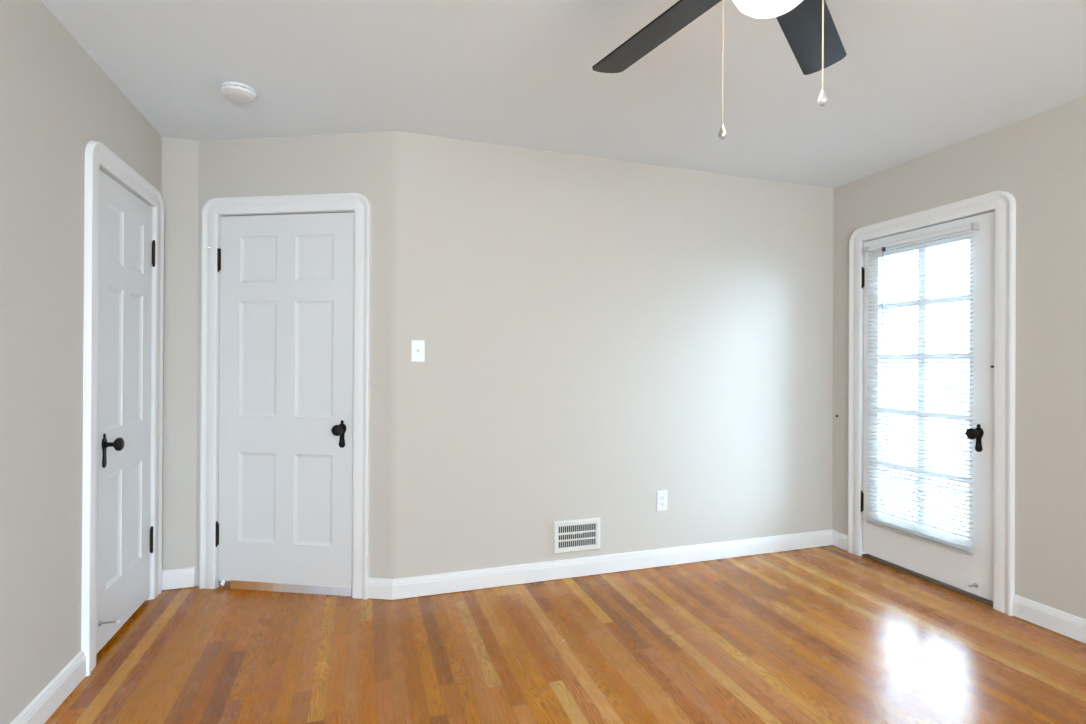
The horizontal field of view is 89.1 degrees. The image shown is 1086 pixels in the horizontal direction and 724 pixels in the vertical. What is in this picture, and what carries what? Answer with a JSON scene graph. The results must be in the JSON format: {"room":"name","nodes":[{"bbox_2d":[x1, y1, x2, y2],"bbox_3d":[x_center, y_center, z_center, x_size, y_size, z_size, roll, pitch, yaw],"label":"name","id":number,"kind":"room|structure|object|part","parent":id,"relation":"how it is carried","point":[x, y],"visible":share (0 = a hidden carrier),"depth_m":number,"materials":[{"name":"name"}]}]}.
{"room":"empty bedroom","nodes":[
{"label":"empty bedroom","id":0,"kind":"room"},
{"bbox_2d":[0,0,161,723],"bbox_3d":[-1.127,0.006,-0.064,0.120,2.440,6.583,0,0,-18],"label":"wall","id":1,"kind":"structure","parent":0,"point":[55,99],"depth_m":1.87,"materials":[{"name":"beige paint"}]},
{"bbox_2d":[10,650,85,723],"bbox_3d":[-0.915,1.172,-0.511,0.017,0.102,5.600,0,0,-18],"label":"baseboard","id":2,"kind":"structure","parent":1,"relation":"attached to","point":[39,710],"depth_m":1.94,"materials":[{"name":"white paint"}]},
{"bbox_2d":[81,141,163,676],"bbox_3d":[-1.965,0.168,2.526,0.146,2.118,0.826,0,0,-18],"label":"door frame","id":3,"kind":"structure","parent":1,"relation":"attached to","point":[98,157],"depth_m":2.22,"materials":[{"name":"white paint"}]},
{"bbox_2d":[96,170,154,653],"bbox_3d":[-1.907,0.204,2.554,0.108,1.998,0.651,0,0,-18],"label":"door","id":4,"kind":"structure","parent":1,"relation":"in","point":[126,246],"depth_m":2.51,"materials":[{"name":"white paint"}]},
{"bbox_3d":[-1.846,0.374,2.327,0.012,0.146,0.046,0,0,-18],"label":"handle","id":5,"kind":"part","parent":4,"relation":"part of","materials":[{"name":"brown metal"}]},
{"bbox_3d":[-1.815,0.349,2.337,0.061,0.058,0.058,0,0,-18],"label":"knob","id":6,"kind":"part","parent":4,"relation":"part of","materials":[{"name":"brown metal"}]},
{"bbox_2d":[161,137,198,569],"bbox_3d":[-1.997,0.008,3.052,0.173,2.440,0.120,0,0,-18],"label":"wall","id":7,"kind":"structure","parent":0,"point":[179,183],"depth_m":3.00,"materials":[{"name":"beige paint"}]},
{"bbox_2d":[162,567,195,589],"bbox_3d":[-1.982,1.173,2.985,0.173,0.102,0.017,0,0,-18],"label":"baseboard","id":8,"kind":"structure","parent":7,"relation":"attached to","point":[183,577],"depth_m":2.98,"materials":[{"name":"white paint"}]},
{"bbox_2d":[196,131,389,585],"bbox_3d":[-1.342,0.011,3.009,1.101,2.440,0.120,0,0,8],"label":"wall","id":9,"kind":"structure","parent":0,"point":[359,163],"depth_m":2.91,"materials":[{"name":"beige paint"}]},
{"bbox_2d":[207,212,353,595],"bbox_3d":[-1.408,0.220,2.940,0.818,2.020,0.105,0,0,8],"label":"door","id":10,"kind":"structure","parent":9,"relation":"in","point":[287,281],"depth_m":2.95,"materials":[{"name":"white paint"}]},
{"bbox_3d":[-1.064,0.354,2.872,0.058,0.058,0.061,0,0,8],"label":"knob","id":11,"kind":"part","parent":10,"relation":"part of","materials":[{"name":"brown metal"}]},
{"bbox_3d":[-1.060,0.380,2.904,0.046,0.146,0.012,0,0,8],"label":"handle","id":12,"kind":"part","parent":10,"relation":"part of","materials":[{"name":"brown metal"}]},
{"bbox_2d":[199,193,370,599],"bbox_3d":[-1.375,0.172,3.000,0.962,2.118,0.146,0,0,8],"label":"door frame","id":13,"kind":"structure","parent":9,"relation":"attached to","point":[214,209],"depth_m":2.94,"materials":[{"name":"white paint"}]},
{"bbox_2d":[368,577,392,599],"bbox_3d":[-0.845,1.179,2.870,0.134,0.102,0.017,0,0,7],"label":"baseboard","id":14,"kind":"structure","parent":9,"relation":"attached to","point":[378,588],"depth_m":2.87,"materials":[{"name":"white paint"}]},
{"bbox_2d":[387,131,401,578],"bbox_3d":[-0.792,0.014,2.931,0.057,2.440,0.121,0,0,-18],"label":"wall","id":15,"kind":"structure","parent":0,"point":[395,136],"depth_m":2.88,"materials":[{"name":"beige paint"}]},
{"bbox_2d":[41,0,1085,188],"bbox_3d":[0.458,-1.263,0.805,5.019,0.120,7.483,0,0,-18],"label":"ceiling","id":16,"kind":"structure","parent":0,"point":[915,79],"depth_m":2.30,"materials":[{"name":"paint"}]},
{"bbox_2d":[220,82,256,102],"bbox_3d":[-1.349,-1.191,2.446,0.143,0.038,0.143,0,0,-18],"label":"smoke detector","id":17,"kind":"object","parent":16,"relation":"attached to","point":[234,91],"visible":1,"depth_m":2.41,"materials":[{"name":"white plastic"}]},
{"bbox_2d":[592,0,846,139],"bbox_3d":[0.486,-0.863,1.274,1.190,0.678,1.242,0,0,-18],"label":"ceiling fan","id":18,"kind":"object","parent":16,"relation":"hanging from","point":[808,26],"visible":1,"depth_m":1.58,"materials":[{"name":"dark painted wood"},{"name":"dark bronze metal"},{"name":"frosted glass"}]},
{"bbox_3d":[0.325,-0.962,1.625,0.127,0.006,0.478,-12,6,-30],"label":"blade","id":19,"kind":"part","parent":18,"relation":"part of","materials":[{"name":"black wood"}]},
{"bbox_3d":[0.452,-0.723,1.293,0.062,0.339,0.006,0,0,10],"label":"pull chain","id":20,"kind":"part","parent":18,"relation":"part of","materials":[{"name":"beige metal"}]},
{"bbox_3d":[0.533,-0.857,1.278,0.184,0.074,0.184,0,0,-18],"label":"lamp shade","id":21,"kind":"part","parent":18,"relation":"part of","materials":[{"name":"white glass"}]},
{"bbox_3d":[0.776,-0.960,1.601,0.127,0.006,0.478,-13,-8,36],"label":"blade","id":22,"kind":"part","parent":18,"relation":"part of","materials":[{"name":"black wood"}]},
{"bbox_3d":[0.603,-0.748,1.244,0.058,0.288,0.007,0,0,25],"label":"pull chain","id":23,"kind":"part","parent":18,"relation":"part of","materials":[{"name":"beige metal"}]},
{"bbox_2d":[44,545,1085,723],"bbox_3d":[0.444,1.297,0.800,5.019,0.120,7.483,0,0,-18],"label":"floor","id":24,"kind":"structure","parent":0,"point":[830,634],"depth_m":2.33,"materials":[{"name":"brown wood"}]},
{"bbox_2d":[399,132,833,577],"bbox_3d":[0.602,0.023,3.388,2.878,2.440,0.120,0,0,-18],"label":"wall","id":25,"kind":"structure","parent":0,"point":[601,336],"depth_m":3.24,"materials":[{"name":"beige paint"}]},
{"bbox_2d":[411,340,424,361],"bbox_3d":[-0.657,-0.058,2.902,0.070,0.114,0.017,0,0,-18],"label":"light switch","id":26,"kind":"object","parent":25,"relation":"attached to","point":[417,346],"visible":1,"depth_m":2.90,"materials":[{"name":"white plastic"}]},
{"bbox_2d":[553,517,599,553],"bbox_3d":[0.199,1.003,3.180,0.292,0.184,0.024,0,0,-18],"label":"air vent","id":27,"kind":"object","parent":25,"relation":"in","point":[576,535],"visible":1,"depth_m":3.18,"materials":[{"name":"white metal"}]},
{"bbox_3d":[0.158,0.983,3.161,0.142,0.017,0.014,0,0,-18],"label":"damper lever","id":28,"kind":"part","parent":27,"relation":"part of","materials":[{"name":"white metal"}]},
{"bbox_2d":[558,524,595,547],"bbox_3d":[0.198,1.003,3.183,0.236,0.122,0.004,0,0,-18],"label":"grille","id":29,"kind":"object","parent":27,"relation":"attached to","point":[569,535],"depth_m":3.18,"materials":[{"name":"white metal"}]},
{"bbox_2d":[392,529,831,599],"bbox_3d":[0.601,1.188,3.315,2.911,0.102,0.017,0,0,-18],"label":"baseboard","id":30,"kind":"structure","parent":25,"relation":"attached to","point":[416,586],"depth_m":3.22,"materials":[{"name":"white paint"}]},
{"bbox_2d":[656,490,667,510],"bbox_3d":[0.726,0.846,3.362,0.078,0.124,0.007,0,0,-18],"label":"wall outlet","id":31,"kind":"object","parent":25,"relation":"attached to","point":[661,496],"visible":1,"depth_m":3.36,"materials":[{"name":"white plastic"}]},
{"bbox_2d":[832,96,1085,618],"bbox_3d":[2.957,0.031,1.019,0.120,2.440,6.091,0,0,-18],"label":"wall","id":32,"kind":"structure","parent":0,"point":[1039,159],"depth_m":2.64,"materials":[{"name":"beige paint"}]},
{"bbox_2d":[832,529,847,550],"bbox_3d":[1.996,1.197,3.705,0.017,0.102,0.148,0,0,-18],"label":"baseboard","id":33,"kind":"structure","parent":32,"relation":"attached to","point":[840,540],"depth_m":3.70,"materials":[{"name":"white paint"}]},
{"bbox_2d":[866,223,979,555],"bbox_3d":[2.151,0.144,3.182,0.061,1.741,0.648,0,0,-18],"label":"window blind","id":34,"kind":"object","parent":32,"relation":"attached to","point":[874,518],"visible":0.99,"depth_m":3.14,"materials":[{"name":"white plastic"}]},
{"bbox_3d":[2.079,0.153,3.405,0.028,1.704,0.001,0,0,-18],"label":"ladder cord","id":35,"kind":"part","parent":34,"relation":"part of","materials":[{"name":"white fabric"}]},
{"bbox_3d":[2.152,0.153,3.183,0.028,1.704,0.001,0,0,-18],"label":"ladder cord","id":36,"kind":"part","parent":34,"relation":"part of","materials":[{"name":"white fabric"}]},
{"bbox_3d":[2.147,1.008,3.181,0.020,0.014,0.634,0,0,-18],"label":"rail","id":37,"kind":"part","parent":34,"relation":"part of","materials":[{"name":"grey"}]},
{"bbox_3d":[2.225,0.153,2.961,0.028,1.704,0.001,0,0,-18],"label":"ladder cord","id":38,"kind":"part","parent":34,"relation":"part of","materials":[{"name":"white fabric"}]},
{"bbox_2d":[883,257,968,539],"bbox_3d":[2.292,0.227,3.217,0.030,1.994,0.777,0,0,-18],"label":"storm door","id":39,"kind":"structure","parent":32,"relation":"in","point":[889,259],"depth_m":3.51,"materials":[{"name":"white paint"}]},
{"bbox_2d":[862,554,992,606],"bbox_3d":[2.232,1.243,3.198,0.124,0.017,0.777,0,0,-18],"label":"threshold","id":40,"kind":"object","parent":32,"relation":"in","point":[876,559],"depth_m":3.12,"materials":[{"name":"brown wood"}]},
{"bbox_2d":[861,211,994,600],"bbox_3d":[2.167,0.225,3.181,0.114,1.992,0.799,0,0,-18],"label":"door","id":41,"kind":"structure","parent":32,"relation":"in","point":[972,574],"depth_m":3.01,"materials":[{"name":"white paint"}]},
{"bbox_3d":[2.243,0.373,2.872,0.061,0.058,0.058,0,0,-18],"label":"knob","id":42,"kind":"part","parent":41,"relation":"part of","materials":[{"name":"brown metal"}]},
{"bbox_3d":[2.274,0.398,2.882,0.012,0.146,0.046,0,0,-18],"label":"handle","id":43,"kind":"part","parent":41,"relation":"part of","materials":[{"name":"brown metal"}]},
{"bbox_2d":[848,191,1015,615],"bbox_3d":[2.228,0.192,3.196,0.146,2.118,0.963,0,0,-18],"label":"door frame","id":44,"kind":"structure","parent":32,"relation":"attached to","point":[1003,203],"depth_m":2.79,"materials":[{"name":"white paint"}]},
{"bbox_2d":[1012,594,1085,643],"bbox_3d":[3.078,1.196,0.411,0.017,0.102,4.860,0,0,-18],"label":"baseboard","id":45,"kind":"structure","parent":32,"relation":"attached to","point":[1066,624],"depth_m":2.57,"materials":[{"name":"white paint"}]},
{"label":"outside","id":46,"kind":"structure","parent":0,"visible":0},
{"bbox_2d":[889,403,968,534],"bbox_3d":[8.678,1.382,6.008,13.880,0.100,22.000,0,0,-18],"label":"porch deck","id":47,"kind":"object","parent":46,"point":[945,420],"depth_m":7.76,"materials":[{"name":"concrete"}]}
]}

